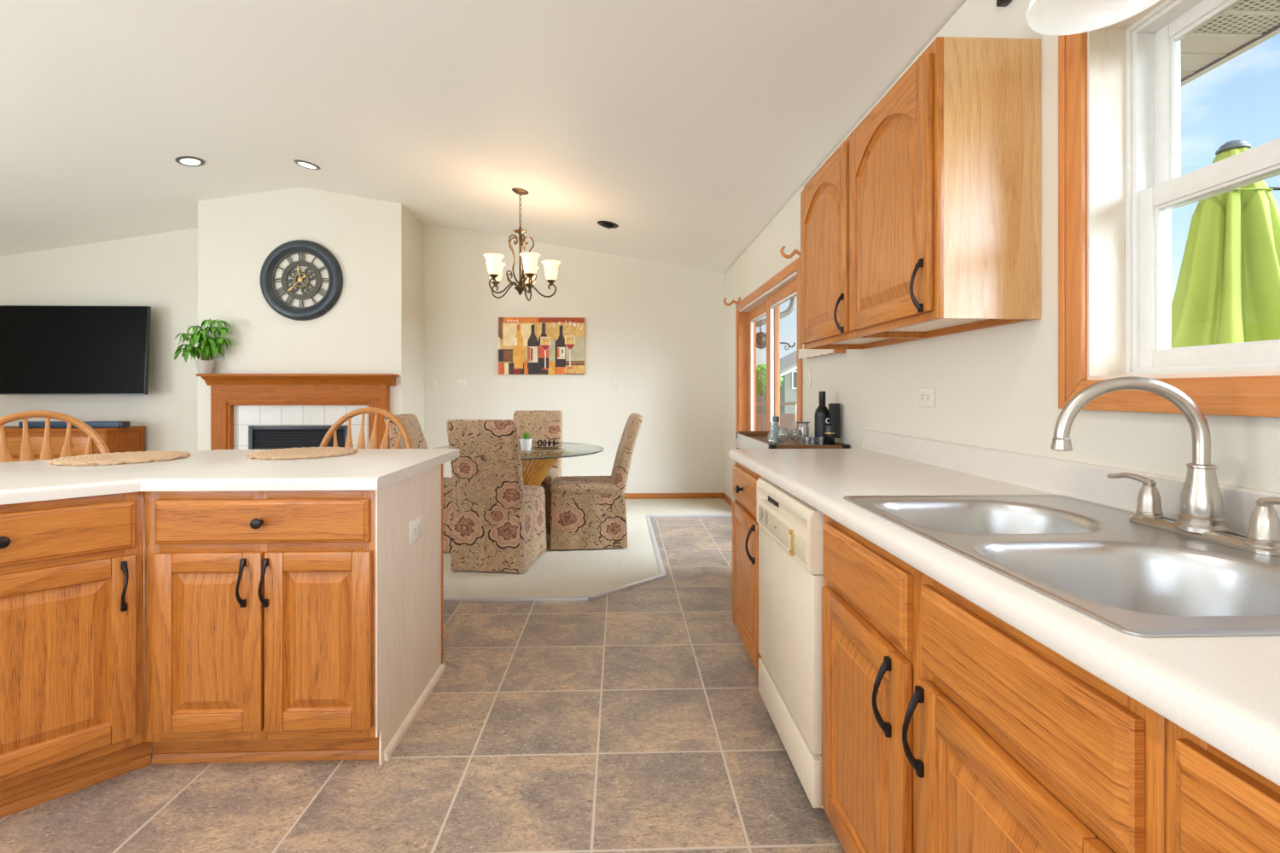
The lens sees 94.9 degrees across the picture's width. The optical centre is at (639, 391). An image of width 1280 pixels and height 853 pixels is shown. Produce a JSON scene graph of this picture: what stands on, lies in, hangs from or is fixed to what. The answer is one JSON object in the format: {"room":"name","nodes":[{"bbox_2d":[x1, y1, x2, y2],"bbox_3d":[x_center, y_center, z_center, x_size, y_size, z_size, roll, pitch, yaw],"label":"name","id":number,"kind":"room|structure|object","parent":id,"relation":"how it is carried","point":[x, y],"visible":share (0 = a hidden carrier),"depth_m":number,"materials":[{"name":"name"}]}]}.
{"room":"kitchen","nodes":[
{"label":"kitchen","id":0,"kind":"room"},
{"bbox_2d":[197,186,424,450],"bbox_3d":[-3.278,-0.398,5.988,1.920,3.152,0.670,0,0,-2],"label":"wall","id":1,"kind":"structure","parent":0,"point":[375,324],"depth_m":5.66,"materials":[{"name":"beige paint"}]},
{"bbox_2d":[196,373,399,449],"bbox_3d":[-3.219,0.499,5.561,1.790,1.333,0.185,0,0,-2],"label":"fireplace mantel","id":2,"kind":"object","parent":1,"relation":"attached to","point":[228,391],"visible":0.63,"depth_m":5.56,"materials":[{"name":"brown wood"}]},
{"bbox_2d":[173,319,232,373],"bbox_3d":[-4.087,-0.426,5.508,0.530,0.518,0.232,0,0,-11],"label":"potted plant","id":3,"kind":"object","parent":2,"relation":"on","point":[208,346],"visible":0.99,"depth_m":5.48,"materials":[{"name":"green plant"}]},
{"bbox_2d":[196,373,399,377],"bbox_3d":[-3.219,-0.155,5.561,1.790,0.023,0.185,0,0,-2],"label":"shelf","id":4,"kind":"object","parent":2,"relation":"attached to","point":[197,375],"depth_m":5.48,"materials":[{"name":"brown wood"}]},
{"bbox_2d":[233,405,368,449],"bbox_3d":[-3.233,0.648,5.638,1.288,1.036,0.030,0,0,-2],"label":"fireplace","id":5,"kind":"object","parent":1,"relation":"attached to","point":[255,427],"visible":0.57,"depth_m":5.63,"materials":[{"name":"tile"}]},
{"bbox_2d":[252,430,344,448],"bbox_3d":[-3.264,0.456,5.639,0.865,0.185,0.023,0,0,-2],"label":"grille","id":6,"kind":"object","parent":5,"relation":"attached to","point":[261,439],"depth_m":5.63,"materials":[{"name":"black metal"}]},
{"bbox_2d":[259,239,343,320],"bbox_3d":[-3.246,-1.070,5.623,0.776,0.776,0.058,0,0,-2],"label":"wall clock","id":7,"kind":"object","parent":1,"relation":"attached to","point":[271,263],"visible":1,"depth_m":5.62,"materials":[{"name":"black paint"}]},
{"bbox_2d":[0,223,724,493],"bbox_3d":[-3.307,-0.397,6.387,8.462,3.150,0.150,0,0,-2],"label":"wall","id":8,"kind":"structure","parent":0,"point":[655,328],"depth_m":6.38,"materials":[{"name":"beige paint"}]},
{"bbox_2d":[0,305,151,395],"bbox_3d":[-5.883,-0.427,6.096,1.620,0.915,0.212,0,0,-2],"label":"television","id":9,"kind":"object","parent":8,"relation":"attached to","point":[45,350],"visible":1,"depth_m":6.02,"materials":[{"name":"black plastic"}]},
{"bbox_2d":[430,378,437,389],"bbox_3d":[-2.224,-0.085,6.341,0.072,0.117,0.013,0,0,-2],"label":"light switch","id":10,"kind":"object","parent":8,"relation":"attached to","point":[433,381],"visible":1,"depth_m":6.34,"materials":[{"name":"white plastic"}]},
{"bbox_2d":[455,378,466,389],"bbox_3d":[-1.933,-0.086,6.351,0.117,0.117,0.013,0,0,-2],"label":"light switch","id":11,"kind":"object","parent":8,"relation":"attached to","point":[460,383],"visible":1,"depth_m":6.35,"materials":[{"name":"white plastic"}]},
{"bbox_2d":[498,317,584,374],"bbox_3d":[-1.065,-0.496,6.366,0.927,0.616,0.041,0,0,-2],"label":"painting","id":12,"kind":"object","parent":8,"relation":"attached to","point":[526,346],"visible":1,"depth_m":6.35,"materials":[{"name":"multicoloured paper"}]},
{"bbox_2d":[625,493,723,499],"bbox_3d":[-3.304,1.143,6.306,8.458,0.070,0.012,0,0,-2],"label":"baseboard","id":13,"kind":"structure","parent":8,"relation":"attached to","point":[628,496],"depth_m":6.42,"materials":[{"name":"brown wood"}]},
{"bbox_2d":[0,516,845,852],"bbox_3d":[-3.152,1.238,1.805,8.460,0.120,9.020,0,0,-2],"label":"floor","id":14,"kind":"structure","parent":0,"point":[637,719],"depth_m":1.84,"materials":[{"name":"tile"}]},
{"bbox_2d":[0,410,110,462],"bbox_3d":[-2.529,0.631,2.471,0.499,1.094,0.530,0,0,43],"label":"bar stool","id":15,"kind":"object","parent":14,"relation":"on","point":[26,454],"visible":0.33,"depth_m":2.63,"materials":[{"name":"brown wood"}]},
{"bbox_2d":[0,491,151,818],"bbox_3d":[-1.908,0.740,1.772,0.639,0.876,0.628,0,0,43],"label":"base cabinet","id":16,"kind":"object","parent":14,"relation":"on","point":[72,569],"visible":0.94,"depth_m":1.67,"materials":[{"name":"brown wood"}]},
{"bbox_2d":[144,463,445,765],"bbox_3d":[-1.185,0.740,2.119,0.744,0.877,0.724,0,0,-2],"label":"base cabinet","id":17,"kind":"object","parent":14,"relation":"on","point":[280,625],"visible":0.95,"depth_m":1.80,"materials":[{"name":"brown wood"}]},
{"bbox_2d":[408,515,421,545],"bbox_3d":[-0.822,0.506,2.157,0.007,0.080,0.125,0,0,-2],"label":"wall outlet","id":18,"kind":"object","parent":17,"relation":"attached to","point":[415,526],"visible":1,"depth_m":2.14,"materials":[{"name":"white plastic"}]},
{"bbox_2d":[413,526,416,535],"bbox_3d":[-0.819,0.506,2.137,0.002,0.033,0.033,0,0,-2],"label":"socket","id":19,"kind":"object","parent":18,"relation":"attached to","point":[414,527],"depth_m":2.14,"materials":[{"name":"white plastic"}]},
{"bbox_2d":[416,523,419,533],"bbox_3d":[-0.820,0.506,2.176,0.002,0.033,0.033,0,0,-2],"label":"socket","id":20,"kind":"object","parent":18,"relation":"attached to","point":[417,525],"depth_m":2.17,"materials":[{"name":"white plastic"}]},
{"bbox_2d":[320,407,413,448],"bbox_3d":[-1.461,0.631,2.972,0.530,1.094,0.499,0,0,-2],"label":"bar stool","id":21,"kind":"object","parent":14,"relation":"on","point":[361,443],"visible":0.21,"depth_m":3.17,"materials":[{"name":"brown wood"}]},
{"bbox_2d":[143,514,732,605],"bbox_3d":[-0.856,1.170,3.928,4.854,0.014,1.650,0,0,-34],"label":"trim","id":22,"kind":"structure","parent":14,"relation":"on","point":[663,574],"depth_m":3.41,"materials":[{"name":"metal"}]},
{"bbox_2d":[732,460,762,673],"bbox_3d":[0.709,0.740,2.428,0.639,0.876,0.545,0,0,-2],"label":"base cabinet","id":23,"kind":"object","parent":14,"relation":"on","point":[745,526],"visible":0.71,"depth_m":2.38,"materials":[{"name":"brown wood"}]},
{"bbox_2d":[756,477,823,808],"bbox_3d":[0.722,0.698,1.841,0.603,0.777,0.605,0,0,-2],"label":"dishwasher","id":24,"kind":"object","parent":14,"relation":"on","point":[791,530],"visible":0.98,"depth_m":1.71,"materials":[{"name":"beige plastic"}]},
{"bbox_2d":[821,513,1166,852],"bbox_3d":[0.755,0.740,1.053,0.639,0.876,0.952,0,0,-2],"label":"base cabinet","id":25,"kind":"object","parent":14,"relation":"on","point":[947,727],"visible":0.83,"depth_m":0.88,"materials":[{"name":"brown wood"}]},
{"bbox_2d":[729,430,1279,786],"bbox_3d":[0.788,0.238,0.940,0.639,0.126,3.546,0,0,-2],"label":"countertop","id":26,"kind":"structure","parent":25,"relation":"on","point":[1224,691],"depth_m":0.92,"materials":[{"name":"beige laminate"}]},
{"bbox_2d":[736,430,849,448],"bbox_3d":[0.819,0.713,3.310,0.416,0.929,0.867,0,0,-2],"label":"tray","id":27,"kind":"object","parent":26,"relation":"on","point":[745,439],"visible":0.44,"depth_m":3.36,"materials":[{"name":"brown wood"}]},
{"bbox_2d":[766,422,779,445],"bbox_3d":[0.688,0.221,3.045,0.064,0.122,0.064,0,0,-2],"label":"glass carafe","id":28,"kind":"object","parent":27,"relation":"on","point":[769,422],"visible":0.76,"depth_m":3.04,"materials":[{"name":"clear"}]},
{"bbox_2d":[770,416,781,442],"bbox_3d":[0.764,0.210,3.308,0.060,0.143,0.060,0,0,-2],"label":"bottle","id":29,"kind":"object","parent":27,"relation":"on","point":[775,419],"visible":0.97,"depth_m":3.29,"materials":[{"name":"clear glass"}]},
{"bbox_2d":[776,429,789,445],"bbox_3d":[0.734,0.237,3.016,0.064,0.088,0.064,0,0,-2],"label":"goblet","id":30,"kind":"object","parent":27,"relation":"on","point":[778,429],"visible":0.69,"depth_m":3.01,"materials":[{"name":"clear glass"}]},
{"bbox_2d":[795,421,809,445],"bbox_3d":[0.861,0.221,3.111,0.072,0.122,0.072,0,0,-2],"label":"lidded jar","id":31,"kind":"object","parent":27,"relation":"on","point":[803,422],"visible":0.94,"depth_m":3.11,"materials":[{"name":"clear glass"}]},
{"bbox_2d":[814,391,829,445],"bbox_3d":[0.950,0.139,3.061,0.077,0.284,0.083,0,0,-2],"label":"wine bottle","id":32,"kind":"object","parent":27,"relation":"on","point":[821,418],"visible":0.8,"depth_m":3.04,"materials":[{"name":"black glass"}]},
{"bbox_2d":[824,424,835,445],"bbox_3d":[0.962,0.226,2.979,0.052,0.112,0.052,0,0,-2],"label":"bottle","id":33,"kind":"object","parent":27,"relation":"on","point":[829,430],"visible":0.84,"depth_m":2.96,"materials":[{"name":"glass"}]},
{"bbox_2d":[828,403,840,442],"bbox_3d":[0.996,0.171,3.010,0.047,0.222,0.040,0,0,-2],"label":"box","id":34,"kind":"object","parent":27,"relation":"on","point":[834,409],"visible":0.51,"depth_m":2.99,"materials":[{"name":"black cardboard"}]},
{"bbox_2d":[843,494,1279,637],"bbox_3d":[0.793,0.348,1.055,0.558,0.179,0.836,0,0,-2],"label":"sink","id":35,"kind":"object","parent":26,"relation":"in","point":[1131,578],"visible":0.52,"depth_m":1.01,"materials":[{"name":"silver metal"}]},
{"bbox_2d":[1050,376,1279,556],"bbox_3d":[0.972,0.116,1.046,0.256,0.289,0.331,0,0,-30],"label":"kitchen faucet","id":36,"kind":"object","parent":26,"relation":"on","point":[1201,516],"visible":1,"depth_m":1.06,"materials":[{"name":"silver metal"}]},
{"bbox_2d":[1166,719,1279,852],"bbox_3d":[0.781,0.740,0.326,0.636,0.876,0.500,0,0,-2],"label":"base cabinet","id":37,"kind":"object","parent":14,"relation":"on","point":[1216,804],"visible":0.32,"depth_m":0.50,"materials":[{"name":"brown wood"}]},
{"bbox_3d":[-2.378,0.740,1.269,0.639,0.876,0.749,0,0,43],"label":"cabinet","id":38,"kind":"object","parent":14,"relation":"on","visible":0},
{"bbox_2d":[0,448,459,505],"bbox_3d":[-1.879,0.282,1.915,2.621,0.038,1.340,0,0,-32],"label":"countertop","id":39,"kind":"structure","parent":38,"relation":"on","point":[366,469],"depth_m":1.86,"materials":[{"name":"beige laminate"}]},
{"bbox_2d":[46,450,190,465],"bbox_3d":[-2.003,0.254,2.279,0.409,0.018,0.418,0,0,-31],"label":"placemat","id":40,"kind":"object","parent":39,"relation":"on","point":[116,458],"visible":1,"depth_m":2.20,"materials":[{"name":"beige wicker"}]},
{"bbox_2d":[246,447,358,459],"bbox_3d":[-1.409,0.254,2.469,0.399,0.018,0.408,0,0,-13],"label":"placemat","id":41,"kind":"object","parent":39,"relation":"on","point":[311,452],"visible":1,"depth_m":2.38,"materials":[{"name":"beige wicker"}]},
{"bbox_2d":[143,498,732,600],"bbox_3d":[-3.254,1.172,4.780,8.458,0.012,3.063,0,0,-2],"label":"floor","id":42,"kind":"structure","parent":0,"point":[555,573],"depth_m":3.88,"materials":[{"name":"beige carpet"}]},
{"bbox_2d":[0,425,145,502],"bbox_3d":[-6.152,0.763,5.919,1.904,0.806,0.504,0,0,-2],"label":"tv console","id":43,"kind":"object","parent":42,"relation":"on","point":[132,439],"visible":0.07,"depth_m":5.73,"materials":[{"name":"brown wood"}]},
{"bbox_2d":[18,421,130,428],"bbox_3d":[-5.661,0.328,5.893,1.001,0.062,0.100,0,0,-2],"label":"soundbar","id":44,"kind":"object","parent":43,"relation":"on","point":[31,424],"visible":0.89,"depth_m":5.85,"materials":[{"name":"fabric"}]},
{"bbox_2d":[384,413,453,552],"bbox_3d":[-1.510,0.664,4.475,0.699,0.980,0.491,0,0,2],"label":"chair","id":45,"kind":"object","parent":42,"relation":"on","point":[410,421],"visible":0.19,"depth_m":4.27,"materials":[{"name":"fabric"}]},
{"bbox_2d":[446,419,546,573],"bbox_3d":[-0.958,0.664,3.997,0.491,0.980,0.699,0,0,7],"label":"chair","id":46,"kind":"object","parent":42,"relation":"on","point":[499,521],"visible":1,"depth_m":3.77,"materials":[{"name":"fabric"}]},
{"bbox_2d":[432,442,603,550],"bbox_3d":[-0.923,0.798,4.401,1.343,0.743,1.343,0,0,-2],"label":"dining table","id":47,"kind":"object","parent":42,"relation":"on","point":[567,450],"visible":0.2,"depth_m":4.29,"materials":[{"name":"clear glass"}]},
{"bbox_2d":[519,432,532,451],"bbox_3d":[-0.830,0.360,4.274,0.092,0.132,0.103,0,0,-2],"label":"potted plant","id":48,"kind":"object","parent":47,"relation":"on","point":[526,443],"visible":1,"depth_m":4.24,"materials":[{"name":"green plant"}]},
{"bbox_2d":[531,444,562,448],"bbox_3d":[-0.712,0.419,4.499,0.236,0.014,0.236,0,0,-2],"label":"serving tray","id":49,"kind":"object","parent":47,"relation":"on","point":[551,446],"visible":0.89,"depth_m":4.50,"materials":[{"name":"brown wood"}]},
{"bbox_2d":[536,439,542,447],"bbox_3d":[-0.767,0.394,4.497,0.011,0.054,0.054,0,0,37],"label":"napkin ring","id":50,"kind":"object","parent":49,"relation":"on","point":[539,439],"visible":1,"depth_m":4.49,"materials":[{"name":"brown metal"}]},
{"bbox_2d":[512,410,562,534],"bbox_3d":[-0.939,0.664,5.105,0.491,0.980,0.699,0,0,0],"label":"chair","id":51,"kind":"object","parent":42,"relation":"on","point":[542,425],"visible":0.3,"depth_m":5.33,"materials":[{"name":"fabric"}]},
{"bbox_2d":[549,413,642,549],"bbox_3d":[-0.345,0.664,4.561,0.699,0.980,0.491,0,0,-6],"label":"chair","id":52,"kind":"object","parent":42,"relation":"on","point":[587,512],"visible":1,"depth_m":4.33,"materials":[{"name":"fabric"}]},
{"bbox_2d":[0,0,966,273],"bbox_3d":[-3.152,-1.723,1.805,8.780,0.898,9.320,0,0,-2],"label":"ceiling","id":53,"kind":"structure","parent":0,"point":[687,127],"depth_m":3.41,"materials":[{"name":"paint"}]},
{"bbox_2d":[174,156,204,166],"bbox_3d":[-3.705,-1.897,4.844,0.195,0.037,0.197,0,0,3],"label":"recessed light","id":54,"kind":"object","parent":53,"relation":"in","point":[184,160],"visible":1,"depth_m":4.84,"materials":[{"name":"white"}]},
{"bbox_2d":[293,159,320,169],"bbox_3d":[-2.777,-1.892,4.907,0.195,0.037,0.197,0,0,3],"label":"recessed light","id":55,"kind":"object","parent":53,"relation":"in","point":[304,164],"visible":1,"depth_m":4.90,"materials":[{"name":"white"}]},
{"bbox_2d":[483,187,560,301],"bbox_3d":[-0.948,-1.189,4.718,0.616,0.858,0.616,0,0,-2],"label":"chandelier","id":56,"kind":"object","parent":53,"relation":"hanging from","point":[529,260],"visible":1,"depth_m":4.67,"materials":[{"name":"brown metal"}]},
{"bbox_2d":[597,221,618,229],"bbox_3d":[-0.287,-1.490,5.258,0.195,0.074,0.197,0,0,13],"label":"recessed light","id":57,"kind":"object","parent":53,"relation":"in","point":[607,224],"visible":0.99,"depth_m":5.21,"materials":[{"name":"black metal"}]},
{"bbox_2d":[1025,0,1160,35],"bbox_3d":[0.887,-1.050,1.131,0.244,0.583,0.244,0,0,-2],"label":"pendant lamp","id":58,"kind":"object","parent":53,"relation":"hanging from","point":[1047,17],"visible":1,"depth_m":1.22,"materials":[{"name":"white glass"}]},
{"bbox_2d":[724,0,1279,500],"bbox_3d":[1.155,-0.056,1.950,0.160,2.467,9.320,0,0,-2],"label":"wall","id":59,"kind":"structure","parent":0,"point":[996,387],"depth_m":1.77,"materials":[{"name":"beige paint"}]},
{"bbox_2d":[723,493,732,506],"bbox_3d":[0.979,1.143,4.598,0.012,0.070,3.686,0,0,-2],"label":"baseboard","id":60,"kind":"structure","parent":59,"relation":"attached to","point":[726,498],"depth_m":6.15,"materials":[{"name":"brown wood"}]},
{"bbox_2d":[723,296,740,305],"bbox_3d":[0.872,-0.852,5.593,0.159,0.090,0.056,0,0,-2],"label":"rod bracket","id":61,"kind":"object","parent":59,"relation":"attached to","point":[739,298],"visible":0.96,"depth_m":5.58,"materials":[{"name":"orange wood"}]},
{"bbox_2d":[735,256,802,448],"bbox_3d":[1.054,0.166,4.698,0.178,2.025,2.040,0,0,-2],"label":"door","id":62,"kind":"structure","parent":59,"relation":"in","point":[766,299],"depth_m":4.72,"materials":[{"name":"orange wood"}]},
{"bbox_2d":[779,245,800,258],"bbox_3d":[0.939,-0.852,3.609,0.159,0.090,0.056,0,0,-2],"label":"rod bracket","id":63,"kind":"object","parent":59,"relation":"attached to","point":[795,251],"visible":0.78,"depth_m":3.60,"materials":[{"name":"orange wood"}]},
{"bbox_2d":[804,368,811,388],"bbox_3d":[1.013,-0.082,3.566,0.013,0.118,0.116,0,0,-2],"label":"light switch","id":64,"kind":"object","parent":59,"relation":"attached to","point":[807,371],"visible":1,"depth_m":3.54,"materials":[{"name":"white plastic"}]},
{"bbox_2d":[798,348,845,360],"bbox_3d":[1.002,-0.229,3.280,0.055,0.066,0.630,0,0,-2],"label":"wall shelf","id":65,"kind":"object","parent":59,"relation":"attached to","point":[803,353],"visible":0.56,"depth_m":3.27,"materials":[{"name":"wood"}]},
{"bbox_2d":[800,132,928,349],"bbox_3d":[0.887,-0.577,2.448,0.341,0.758,0.575,0,0,-2],"label":"upper cabinet","id":66,"kind":"object","parent":59,"relation":"attached to","point":[824,198],"visible":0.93,"depth_m":2.40,"materials":[{"name":"brown wood"}]},
{"bbox_2d":[918,387,934,407],"bbox_3d":[1.063,0.020,2.186,0.007,0.070,0.115,0,0,-2],"label":"wall outlet","id":67,"kind":"object","parent":59,"relation":"attached to","point":[926,396],"visible":1,"depth_m":2.18,"materials":[{"name":"beige plastic"}]},
{"bbox_2d":[919,392,925,401],"bbox_3d":[1.060,0.020,2.205,0.002,0.033,0.033,0,0,-2],"label":"socket","id":68,"kind":"object","parent":67,"relation":"attached to","point":[922,394],"depth_m":2.20,"materials":[{"name":"beige plastic"}]},
{"bbox_2d":[925,392,930,401],"bbox_3d":[1.061,0.020,2.166,0.002,0.033,0.033,0,0,-2],"label":"socket","id":69,"kind":"object","parent":67,"relation":"attached to","point":[927,394],"depth_m":2.17,"materials":[{"name":"beige plastic"}]},
{"bbox_2d":[849,36,1041,337],"bbox_3d":[0.906,-0.577,1.873,0.341,0.758,0.574,0,0,-2],"label":"upper cabinet","id":70,"kind":"object","parent":59,"relation":"attached to","point":[945,170],"visible":1,"depth_m":1.59,"materials":[{"name":"brown wood"}]},
{"bbox_2d":[996,0,1012,6],"bbox_3d":[1.058,-1.157,1.708,0.049,0.040,0.060,0,0,-2],"label":"wall bracket","id":71,"kind":"object","parent":59,"relation":"attached to","point":[999,2],"visible":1,"depth_m":1.72,"materials":[{"name":"brown metal"}]},
{"bbox_2d":[861,430,1279,535],"bbox_3d":[1.097,0.237,0.949,0.022,0.124,3.544,0,0,-2],"label":"backsplash","id":72,"kind":"structure","parent":59,"relation":"attached to","point":[1074,480],"depth_m":1.50,"materials":[{"name":"beige laminate"}]},
{"bbox_2d":[1058,0,1279,418],"bbox_3d":[1.189,-0.458,0.993,0.206,1.004,1.031,0,0,-2],"label":"window","id":73,"kind":"structure","parent":59,"relation":"in","point":[1120,183],"depth_m":1.41,"materials":[{"name":"orange wood"}]},
{"bbox_2d":[1180,0,1279,87],"bbox_3d":[1.694,-1.326,2.658,0.960,0.192,8.700,0,0,-2],"label":"soffit","id":74,"kind":"structure","parent":59,"relation":"attached to","point":[1248,24],"depth_m":2.05,"materials":[{"name":"plastic"}]},
{"label":"outside","id":75,"kind":"structure","parent":0,"visible":0},
{"bbox_3d":[8.481,2.328,45.311,100.000,0.300,150.000,0,0,-2],"label":"ground","id":76,"kind":"structure","parent":75,"visible":0},
{"bbox_2d":[756,362,783,413],"bbox_3d":[8.612,0.068,40.330,2.413,4.234,2.822,0,0,-2],"label":"tree","id":77,"kind":"object","parent":76,"relation":"on","point":[761,389],"visible":0.36,"depth_m":39.80,"materials":[{"name":"green plant"}]},
{"bbox_2d":[756,350,797,413],"bbox_3d":[16.642,-1.248,51.089,12.300,6.849,12.000,0,0,-2],"label":"house","id":78,"kind":"structure","parent":76,"relation":"on","point":[788,363],"depth_m":45.43,"materials":[{"name":"grey"}]},
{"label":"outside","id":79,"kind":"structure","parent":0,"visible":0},
{"bbox_3d":[3.162,1.300,3.358,3.942,0.035,9.700,0,0,-2],"label":"floor","id":80,"kind":"structure","parent":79,"visible":0},
{"bbox_2d":[756,401,796,430],"bbox_3d":[2.997,0.713,8.175,3.900,1.139,0.180,0,0,-2],"label":"deck railing","id":81,"kind":"object","parent":80,"relation":"on","point":[786,420],"visible":0.02,"depth_m":8.09,"materials":[{"name":"brown wood"}]},
{"bbox_2d":[756,296,796,349],"bbox_3d":[1.610,0.007,7.058,0.535,2.549,0.072,0,0,-2],"label":"post","id":82,"kind":"object","parent":80,"relation":"on","point":[760,336],"visible":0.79,"depth_m":7.04,"materials":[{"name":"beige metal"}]},
{"bbox_2d":[1171,139,1279,348],"bbox_3d":[2.926,0.025,2.887,0.599,2.514,0.628,0,0,24],"label":"patio umbrella","id":83,"kind":"object","parent":80,"relation":"on","point":[1227,291],"visible":0.48,"depth_m":2.80,"materials":[{"name":"green fabric"}]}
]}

